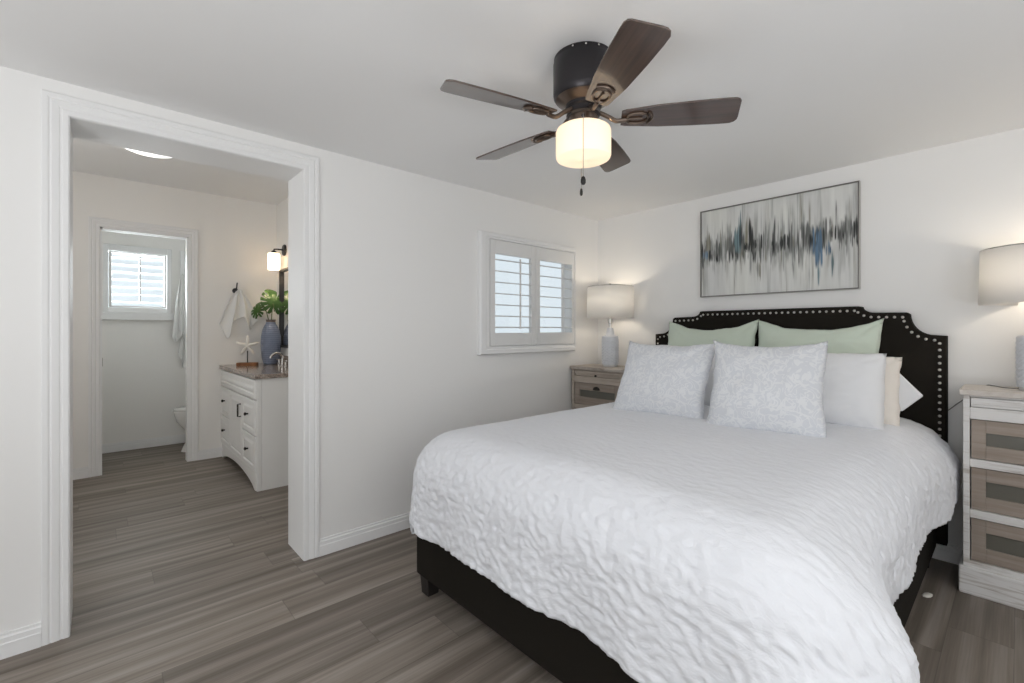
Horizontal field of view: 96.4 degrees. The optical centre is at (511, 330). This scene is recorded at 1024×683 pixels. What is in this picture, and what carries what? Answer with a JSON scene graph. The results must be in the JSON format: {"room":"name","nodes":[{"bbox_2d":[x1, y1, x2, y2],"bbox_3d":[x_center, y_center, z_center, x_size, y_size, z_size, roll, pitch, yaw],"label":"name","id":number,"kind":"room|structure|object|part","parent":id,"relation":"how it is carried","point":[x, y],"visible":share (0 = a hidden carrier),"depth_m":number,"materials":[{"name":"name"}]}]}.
{"room":"bedroom","nodes":[
{"label":"bedroom","id":0,"kind":"room"},
{"bbox_2d":[102,231,185,443],"bbox_3d":[-3.714,-0.043,4.801,1.950,2.485,0.100,0,0,-42],"label":"wall","id":1,"kind":"structure","parent":0,"point":[144,376],"depth_m":4.67,"materials":[{"name":"paint"}]},
{"bbox_2d":[102,243,173,320],"bbox_3d":[-3.800,-0.477,4.658,0.580,0.745,0.137,0,0,-42],"label":"window","id":2,"kind":"structure","parent":1,"relation":"in","point":[113,312],"depth_m":4.62,"materials":[{"name":"paint"}]},
{"bbox_3d":[-3.781,-0.142,4.636,0.580,0.075,0.055,0,0,-42],"label":"sill","id":3,"kind":"part","parent":2,"relation":"part of","materials":[{"name":"paint"}]},
{"bbox_3d":[-3.784,-0.507,4.641,0.454,0.549,0.028,0,0,-42],"label":"shutter panel","id":4,"kind":"part","parent":2,"relation":"part of","materials":[{"name":"paint"}]},
{"bbox_3d":[-3.749,-0.509,4.618,0.010,0.473,0.009,0,0,-42],"label":"tilt rod","id":5,"kind":"part","parent":2,"relation":"part of","materials":[{"name":"paint"}]},
{"bbox_2d":[102,434,185,453],"bbox_3d":[-3.675,1.156,4.758,1.750,0.088,0.016,0,0,-42],"label":"baseboard","id":6,"kind":"structure","parent":1,"relation":"attached to","point":[168,440],"depth_m":4.67,"materials":[{"name":"paint"}]},
{"bbox_2d":[180,251,185,285],"bbox_3d":[-3.425,-0.477,4.996,0.360,0.745,0.137,0,0,-42],"label":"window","id":7,"kind":"structure","parent":1,"relation":"in","point":[182,253],"depth_m":4.88,"materials":[{"name":"paint"}]},
{"bbox_2d":[172,273,185,341],"bbox_3d":[-3.485,-0.240,4.830,0.171,0.720,0.054,0,0,-42],"label":"bath towel","id":8,"kind":"object","parent":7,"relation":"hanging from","point":[179,326],"visible":0.83,"depth_m":4.82,"materials":[{"name":"white fabric"}]},
{"bbox_2d":[177,332,185,367],"bbox_3d":[-3.486,0.209,4.870,0.116,0.381,0.054,0,0,-42],"label":"hand towel","id":9,"kind":"object","parent":8,"relation":"hanging from","point":[181,351],"visible":0.76,"depth_m":4.86,"materials":[{"name":"white fabric"}]},
{"bbox_2d":[73,171,276,468],"bbox_3d":[-3.419,-0.043,3.855,2.820,2.485,0.100,0,0,-42],"label":"wall","id":10,"kind":"structure","parent":0,"point":[236,236],"depth_m":4.29,"materials":[{"name":"paint"}]},
{"bbox_2d":[88,216,197,477],"bbox_3d":[-3.216,0.134,4.028,0.747,2.132,0.114,0,0,-42],"label":"trim","id":11,"kind":"structure","parent":10,"relation":"attached to","point":[96,225],"depth_m":3.83,"materials":[{"name":"paint"}]},
{"bbox_2d":[73,447,221,479],"bbox_3d":[-3.380,1.156,3.812,2.620,0.088,0.016,0,0,-42],"label":"baseboard","id":12,"kind":"structure","parent":10,"relation":"attached to","point":[78,473],"depth_m":4.25,"materials":[{"name":"paint"}]},
{"bbox_3d":[-2.666,-0.410,4.423,0.052,0.102,0.066,0,0,-42],"label":"towel hook","id":13,"kind":"object","parent":10,"relation":"attached to","visible":0},
{"bbox_2d":[219,289,257,337],"bbox_3d":[-2.645,-0.165,4.441,0.337,0.482,0.054,0,0,-42],"label":"towel","id":14,"kind":"object","parent":13,"relation":"hanging from","point":[239,305],"visible":1,"depth_m":4.42,"materials":[{"name":"white fabric"}]},
{"bbox_2d":[73,138,287,204],"bbox_3d":[-2.808,-1.315,3.423,3.350,0.060,3.360,0,0,-42],"label":"ceiling","id":15,"kind":"structure","parent":0,"point":[90,157],"depth_m":3.77,"materials":[{"name":"paint"}]},
{"bbox_2d":[125,148,170,157],"bbox_3d":[-2.499,-1.258,3.163,0.344,0.055,0.344,0,0,-42],"label":"ceiling light","id":16,"kind":"object","parent":15,"relation":"attached to","point":[135,151],"visible":0.18,"depth_m":3.21,"materials":[{"name":"paint"}]},
{"bbox_2d":[277,197,287,355],"bbox_3d":[-1.589,-0.043,3.856,0.100,2.485,2.350,0,0,-42],"label":"wall","id":17,"kind":"structure","parent":0,"point":[282,207],"depth_m":4.54,"materials":[{"name":"paint"}]},
{"bbox_2d":[267,245,286,270],"bbox_3d":[-2.280,-0.713,4.431,0.155,0.255,0.110,0,0,-42],"label":"wall sconce","id":18,"kind":"object","parent":17,"relation":"attached to","point":[273,258],"visible":1,"depth_m":4.38,"materials":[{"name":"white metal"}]},
{"bbox_3d":[-2.296,-0.667,4.416,0.110,0.164,0.110,0,0,-42],"label":"lamp shade","id":19,"kind":"part","parent":18,"relation":"part of","materials":[{"name":"white glass"}]},
{"bbox_3d":[-2.229,-0.785,4.476,0.020,0.110,0.110,0,0,-42],"label":"plate","id":20,"kind":"part","parent":18,"relation":"part of","materials":[{"name":"brown metal"}]},
{"bbox_2d":[279,267,287,347],"bbox_3d":[-1.945,-0.215,4.147,0.037,0.760,1.000,0,0,-42],"label":"mirror","id":21,"kind":"object","parent":17,"relation":"attached to","point":[283,273],"visible":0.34,"depth_m":4.44,"materials":[{"name":"black mirror"}]},
{"bbox_3d":[-1.939,-0.215,4.153,0.010,0.720,0.960,0,0,-42],"label":"glass","id":22,"kind":"part","parent":21,"relation":"part of","materials":[{"name":"white mirror"}]},
{"bbox_2d":[0,66,597,633],"bbox_3d":[-2.144,-0.068,1.605,7.800,2.535,0.250,0,0,-42],"label":"wall","id":23,"kind":"structure","parent":0,"point":[401,368],"depth_m":2.62,"materials":[{"name":"paint"}]},
{"bbox_2d":[41,89,319,645],"bbox_3d":[-1.494,0.141,2.184,1.034,2.118,0.268,0,0,-42],"label":"trim","id":24,"kind":"structure","parent":23,"relation":"attached to","point":[64,118],"depth_m":1.91,"materials":[{"name":"paint"}]},
{"bbox_2d":[0,512,409,659],"bbox_3d":[-2.055,1.156,1.506,7.600,0.088,0.016,0,0,-42],"label":"baseboard","id":25,"kind":"structure","parent":23,"relation":"attached to","point":[27,638],"depth_m":2.48,"materials":[{"name":"paint"}]},
{"bbox_2d":[477,230,575,354],"bbox_3d":[0.124,-0.259,3.510,1.025,0.853,0.178,0,0,-42],"label":"window shutters","id":26,"kind":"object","parent":23,"relation":"in","point":[489,244],"depth_m":3.42,"materials":[{"name":"paint"}]},
{"bbox_3d":[0.007,-0.265,3.345,0.446,0.745,0.028,0,0,-42],"label":"shutter panel","id":27,"kind":"part","parent":26,"relation":"part of","materials":[{"name":"paint"}]},
{"bbox_3d":[0.061,-0.265,3.339,0.010,0.507,0.009,0,0,-42],"label":"tilt rod","id":28,"kind":"part","parent":26,"relation":"part of","materials":[{"name":"paint"}]},
{"bbox_3d":[0.341,-0.265,3.646,0.446,0.745,0.028,0,0,-42],"label":"shutter panel","id":29,"kind":"part","parent":26,"relation":"part of","materials":[{"name":"paint"}]},
{"bbox_3d":[0.110,-0.268,3.590,0.870,0.717,0.030,0,0,-42],"label":"sash","id":30,"kind":"part","parent":26,"relation":"part of","materials":[{"name":"paint"}]},
{"bbox_3d":[0.404,-0.265,3.648,0.010,0.503,0.009,0,0,-42],"label":"tilt rod","id":31,"kind":"part","parent":26,"relation":"part of","materials":[{"name":"paint"}]},
{"bbox_2d":[0,0,1023,220],"bbox_3d":[-0.293,-1.000,-0.449,7.800,0.060,5.320,0,0,-42],"label":"ceiling","id":32,"kind":"structure","parent":0,"point":[821,85],"depth_m":1.71,"materials":[{"name":"paint"}]},
{"bbox_2d":[440,18,741,195],"bbox_3d":[0.226,-0.728,1.646,1.019,0.484,0.992,0,0,-42],"label":"ceiling fan","id":33,"kind":"object","parent":32,"relation":"hanging from","point":[588,76],"visible":1,"depth_m":1.54,"materials":[{"name":"brown wood"}]},
{"bbox_3d":[-0.039,-0.748,1.481,0.396,0.006,0.126,0,13,-27],"label":"blade","id":34,"kind":"part","parent":33,"relation":"part of","materials":[{"name":"brown wood"}]},
{"bbox_3d":[0.019,-0.748,1.865,0.396,0.006,0.126,0,13,45],"label":"blade","id":35,"kind":"part","parent":33,"relation":"part of","materials":[{"name":"brown wood"}]},
{"bbox_3d":[0.241,-0.626,1.552,0.002,0.226,0.052,0,0,9],"label":"pull chain","id":36,"kind":"part","parent":33,"relation":"part of","materials":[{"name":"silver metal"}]},
{"bbox_3d":[0.238,-0.500,1.528,0.017,0.029,0.017,0,0,-42],"label":"pull knob","id":37,"kind":"part","parent":33,"relation":"part of","materials":[{"name":"black"}]},
{"bbox_3d":[0.254,-0.663,1.633,0.195,0.114,0.195,0,0,-42],"label":"lamp shade","id":38,"kind":"part","parent":33,"relation":"part of","materials":[{"name":"white glass"}]},
{"bbox_3d":[0.402,-0.748,1.928,0.126,0.006,0.396,-14,-6,26],"label":"blade","id":39,"kind":"part","parent":33,"relation":"part of","materials":[{"name":"brown wood"}]},
{"bbox_3d":[0.308,-0.748,1.307,0.126,0.006,0.396,13,-2,-9],"label":"blade","id":40,"kind":"part","parent":33,"relation":"part of","materials":[{"name":"brown wood"}]},
{"bbox_3d":[0.580,-0.748,1.583,0.396,0.006,0.126,0,-13,9],"label":"blade","id":41,"kind":"part","parent":33,"relation":"part of","materials":[{"name":"brown wood"}]},
{"bbox_2d":[0,443,1023,682],"bbox_3d":[-1.491,1.230,0.880,7.800,0.060,8.900,0,0,-42],"label":"floor","id":42,"kind":"structure","parent":0,"point":[184,571],"depth_m":1.98,"materials":[{"name":"wood"}]},
{"bbox_2d":[173,406,185,451],"bbox_3d":[-3.046,0.823,4.743,0.751,0.755,0.420,0,0,-42],"label":"toilet","id":43,"kind":"object","parent":42,"relation":"on","point":[179,412],"visible":0.16,"depth_m":4.47,"materials":[{"name":"white ceramic"}]},
{"bbox_3d":[-3.129,0.776,4.668,0.524,0.021,0.380,0,0,-42],"label":"lid","id":44,"kind":"part","parent":43,"relation":"part of","materials":[{"name":"white ceramic"}]},
{"bbox_2d":[221,369,287,491],"bbox_3d":[-2.171,0.781,4.033,0.519,0.838,1.302,0,0,-42],"label":"vanity cabinet","id":45,"kind":"object","parent":42,"relation":"on","point":[254,416],"visible":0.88,"depth_m":3.52,"materials":[{"name":"paint"}]},
{"bbox_3d":[-2.626,0.925,4.215,0.028,0.260,0.397,0,0,-42],"label":"drawer","id":46,"kind":"part","parent":45,"relation":"part of","materials":[{"name":"paint"}]},
{"bbox_3d":[-2.626,0.656,4.215,0.028,0.257,0.397,0,0,-42],"label":"drawer","id":47,"kind":"part","parent":45,"relation":"part of","materials":[{"name":"paint"}]},
{"bbox_3d":[-2.332,0.791,3.889,0.028,0.527,0.470,0,0,-42],"label":"door","id":48,"kind":"part","parent":45,"relation":"part of","materials":[{"name":"paint"}]},
{"bbox_3d":[-2.225,0.650,3.729,0.029,0.113,0.013,0,0,-42],"label":"door handle","id":49,"kind":"part","parent":45,"relation":"part of","materials":[{"name":"grey metal"}]},
{"bbox_3d":[-2.037,0.925,3.561,0.028,0.260,0.399,0,0,-42],"label":"drawer","id":50,"kind":"part","parent":45,"relation":"part of","materials":[{"name":"paint"}]},
{"bbox_3d":[-2.037,0.656,3.561,0.028,0.257,0.399,0,0,-42],"label":"drawer","id":51,"kind":"part","parent":45,"relation":"part of","materials":[{"name":"paint"}]},
{"bbox_2d":[219,355,287,378],"bbox_3d":[-2.157,0.302,4.035,0.500,0.115,1.330,0,0,-42],"label":"countertop","id":52,"kind":"structure","parent":45,"relation":"on","point":[261,371],"depth_m":3.75,"materials":[{"name":"brown stone"}]},
{"bbox_2d":[236,335,258,365],"bbox_3d":[-2.463,0.186,4.266,0.186,0.283,0.070,0,0,-14],"label":"starfish ornament","id":53,"kind":"object","parent":52,"relation":"on","point":[247,345],"visible":1,"depth_m":4.25,"materials":[{"name":"white"}]},
{"bbox_2d":[261,319,280,364],"bbox_3d":[-2.337,0.111,4.440,0.176,0.434,0.176,0,0,-42],"label":"vase","id":54,"kind":"object","parent":52,"relation":"on","point":[270,335],"visible":0.95,"depth_m":4.38,"materials":[{"name":"blue ceramic"}]},
{"bbox_2d":[251,301,268,318],"bbox_3d":[-2.455,-0.135,4.478,0.242,0.308,0.086,0,0,36],"label":"monstera leaf","id":55,"kind":"object","parent":54,"relation":"in","point":[257,309],"visible":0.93,"depth_m":4.48,"materials":[{"name":"green plant"}]},
{"bbox_2d":[260,289,281,318],"bbox_3d":[-2.340,-0.194,4.471,0.232,0.424,0.147,0,0,-42],"label":"monstera leaf","id":56,"kind":"object","parent":54,"relation":"in","point":[272,302],"visible":0.97,"depth_m":4.44,"materials":[{"name":"green plant"}]},
{"bbox_2d":[269,352,287,366],"bbox_3d":[-2.146,0.262,4.195,0.139,0.132,0.293,0,0,-42],"label":"faucet","id":57,"kind":"object","parent":52,"relation":"on","point":[281,362],"visible":0.98,"depth_m":4.20,"materials":[{"name":"silver metal"}]},
{"bbox_3d":[-2.152,0.242,4.190,0.123,0.093,0.022,0,0,-42],"label":"spout","id":58,"kind":"part","parent":57,"relation":"part of","materials":[{"name":"silver metal"}]},
{"bbox_2d":[570,364,624,408],"bbox_3d":[0.763,0.745,3.694,0.318,0.910,0.518,0,0,-42],"label":"nightstand","id":59,"kind":"object","parent":42,"relation":"on","point":[592,384],"visible":0.37,"depth_m":3.63,"materials":[{"name":"beige wood"}]},
{"bbox_3d":[0.671,0.509,3.611,0.020,0.172,0.438,0,0,-42],"label":"drawer","id":60,"kind":"part","parent":59,"relation":"part of","materials":[{"name":"brown wood"}]},
{"bbox_3d":[0.677,0.507,3.616,0.010,0.064,0.352,0,0,-42],"label":"inset panel","id":61,"kind":"part","parent":59,"relation":"part of","materials":[{"name":"grey wood"}]},
{"bbox_3d":[0.733,0.345,3.667,0.194,0.041,0.440,0,0,-42],"label":"drawer","id":62,"kind":"part","parent":59,"relation":"part of","materials":[{"name":"beige wood"}]},
{"bbox_2d":[587,284,633,366],"bbox_3d":[0.793,-0.044,3.701,0.374,0.669,0.374,0,0,-42],"label":"table lamp","id":63,"kind":"object","parent":59,"relation":"on","point":[607,301],"visible":1,"depth_m":3.57,"materials":[{"name":"white fabric"}]},
{"bbox_2d":[608,318,611,327],"bbox_3d":[0.793,-0.060,3.701,0.034,0.076,0.034,0,0,-42],"label":"socket","id":64,"kind":"object","parent":63,"relation":"attached to","point":[609,320],"depth_m":3.69,"materials":[{"name":"silver metal"}]},
{"bbox_3d":[0.793,-0.228,3.701,0.374,0.254,0.374,0,0,-42],"label":"lamp shade","id":65,"kind":"part","parent":63,"relation":"part of","materials":[{"name":"white fabric"}]},
{"bbox_2d":[417,306,947,682],"bbox_3d":[0.898,0.531,2.254,2.188,1.338,1.646,0,0,-42],"label":"bed","id":66,"kind":"object","parent":42,"relation":"on","point":[562,650],"visible":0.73,"depth_m":2.04,"materials":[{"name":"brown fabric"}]},
{"bbox_3d":[-0.375,1.156,2.099,0.068,0.088,0.068,0,0,-42],"label":"leg","id":67,"kind":"part","parent":66,"relation":"part of","materials":[{"name":"black wood"}]},
{"bbox_3d":[0.104,1.006,1.538,0.050,0.212,1.570,0,0,-42],"label":"footboard","id":68,"kind":"part","parent":66,"relation":"part of","materials":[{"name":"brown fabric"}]},
{"bbox_2d":[409,402,960,682],"bbox_3d":[0.828,0.706,2.107,2.284,0.538,1.871,0,0,-42],"label":"quilt","id":69,"kind":"object","parent":66,"relation":"on","point":[685,549],"visible":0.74,"depth_m":1.31,"materials":[{"name":"white fabric"}]},
{"bbox_2d":[613,341,714,417],"bbox_3d":[0.828,0.268,2.529,0.533,0.413,0.243,0,0,44],"label":"pillow","id":70,"kind":"object","parent":69,"relation":"on","point":[668,380],"visible":0.94,"depth_m":2.45,"materials":[{"name":"white fabric"}]},
{"bbox_2d":[656,345,714,405],"bbox_3d":[1.126,0.280,2.823,0.203,0.371,0.621,0,0,-42],"label":"pillow","id":71,"kind":"object","parent":69,"relation":"on","point":[709,386],"visible":0.06,"depth_m":2.67,"materials":[{"name":"white fabric"}]},
{"bbox_2d":[668,319,758,346],"bbox_3d":[1.310,0.181,3.101,0.212,0.508,0.625,0,0,-42],"label":"pillow","id":72,"kind":"object","parent":69,"relation":"on","point":[678,335],"visible":0.28,"depth_m":3.06,"materials":[{"name":"green fabric"}]},
{"bbox_2d":[706,340,827,437],"bbox_3d":[1.172,0.264,2.130,0.490,0.433,0.250,0,0,35],"label":"pillow","id":73,"kind":"object","parent":69,"relation":"on","point":[776,389],"visible":0.94,"depth_m":2.06,"materials":[{"name":"white fabric"}]},
{"bbox_2d":[758,318,883,353],"bbox_3d":[1.727,0.186,2.638,0.207,0.506,0.632,0,0,-42],"label":"pillow","id":74,"kind":"object","parent":69,"relation":"on","point":[866,338],"visible":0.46,"depth_m":2.56,"materials":[{"name":"green fabric"}]},
{"bbox_2d":[823,353,886,428],"bbox_3d":[1.533,0.296,2.350,0.221,0.376,0.604,0,0,-42],"label":"pillow","id":75,"kind":"object","parent":69,"relation":"on","point":[854,383],"visible":0.46,"depth_m":2.16,"materials":[{"name":"white fabric"}]},
{"bbox_2d":[884,357,922,425],"bbox_3d":[1.706,0.307,2.411,0.171,0.356,0.677,0,0,-42],"label":"pillow","id":76,"kind":"object","parent":69,"relation":"on","point":[900,393],"visible":0.12,"depth_m":2.22,"materials":[{"name":"beige fabric"}]},
{"bbox_3d":[1.684,0.481,2.963,0.070,1.238,1.646,0,0,-42],"label":"headboard","id":77,"kind":"part","parent":66,"relation":"part of","materials":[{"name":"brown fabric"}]},
{"bbox_3d":[1.397,1.011,1.680,2.059,0.202,0.050,0,0,-42],"label":"rail","id":78,"kind":"part","parent":66,"relation":"part of","materials":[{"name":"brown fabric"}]},
{"bbox_2d":[922,592,932,597],"bbox_3d":[1.880,1.196,2.072,0.060,0.007,0.031,0,0,-27],"label":"paper scrap","id":79,"kind":"object","parent":42,"relation":"on","point":[926,594],"visible":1,"depth_m":2.07,"materials":[{"name":"white paper"}]},
{"bbox_2d":[959,384,1023,610],"bbox_3d":[2.345,0.735,2.021,0.318,0.930,0.518,0,0,-42],"label":"nightstand","id":80,"kind":"object","parent":42,"relation":"on","point":[991,564],"visible":1,"depth_m":2.04,"materials":[{"name":"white wood"}]},
{"bbox_2d":[948,243,1023,410],"bbox_3d":[2.285,0.136,2.106,0.374,1.068,0.549,0,0,-42],"label":"table lamp","id":81,"kind":"object","parent":80,"relation":"on","point":[1001,268],"visible":0.96,"depth_m":2.04,"materials":[{"name":"white fabric"}]},
{"bbox_3d":[2.300,0.466,2.259,0.081,0.408,0.349,0,0,-13],"label":"power cord","id":82,"kind":"part","parent":81,"relation":"part of","materials":[{"name":"grey plastic"}]},
{"bbox_3d":[2.343,-0.248,2.041,0.374,0.254,0.374,0,0,-42],"label":"lamp shade","id":83,"kind":"part","parent":81,"relation":"part of","materials":[{"name":"white fabric"}]},
{"bbox_3d":[2.254,0.951,1.939,0.020,0.190,0.438,0,0,-42],"label":"drawer","id":84,"kind":"part","parent":80,"relation":"part of","materials":[{"name":"brown wood"}]},
{"bbox_3d":[2.254,0.719,1.939,0.020,0.188,0.438,0,0,-42],"label":"drawer","id":85,"kind":"part","parent":80,"relation":"part of","materials":[{"name":"brown wood"}]},
{"bbox_3d":[2.254,0.494,1.939,0.020,0.176,0.438,0,0,-42],"label":"drawer","id":86,"kind":"part","parent":80,"relation":"part of","materials":[{"name":"brown wood"}]},
{"bbox_3d":[2.315,0.327,1.994,0.194,0.042,0.440,0,0,-42],"label":"drawer","id":87,"kind":"part","parent":80,"relation":"part of","materials":[{"name":"white wood"}]},
{"bbox_3d":[2.259,0.949,1.943,0.010,0.080,0.352,0,0,-42],"label":"inset panel","id":88,"kind":"part","parent":80,"relation":"part of","materials":[{"name":"grey"}]},
{"bbox_3d":[2.259,0.717,1.943,0.010,0.078,0.352,0,0,-42],"label":"inset panel","id":89,"kind":"part","parent":80,"relation":"part of","materials":[{"name":"grey glass"}]},
{"bbox_3d":[2.259,0.492,1.943,0.010,0.065,0.352,0,0,-42],"label":"inset panel","id":90,"kind":"part","parent":80,"relation":"part of","materials":[{"name":"grey"}]},
{"bbox_2d":[598,128,1023,547],"bbox_3d":[2.573,0.090,2.122,0.100,2.220,5.300,0,0,-42],"label":"wall","id":91,"kind":"structure","parent":0,"point":[927,215],"depth_m":2.49,"materials":[{"name":"paint"}]},
{"bbox_2d":[700,180,860,297],"bbox_3d":[1.694,-0.552,2.994,0.034,0.624,0.941,0,0,-42],"label":"painting","id":92,"kind":"object","parent":91,"relation":"attached to","point":[810,240],"visible":1,"depth_m":2.93,"materials":[{"name":"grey paint"}]},
{"bbox_2d":[932,543,962,564],"bbox_3d":[2.502,1.156,2.114,0.016,0.088,5.183,0,0,-42],"label":"baseboard","id":93,"kind":"structure","parent":91,"relation":"attached to","point":[949,553],"depth_m":2.37,"materials":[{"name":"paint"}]}
]}

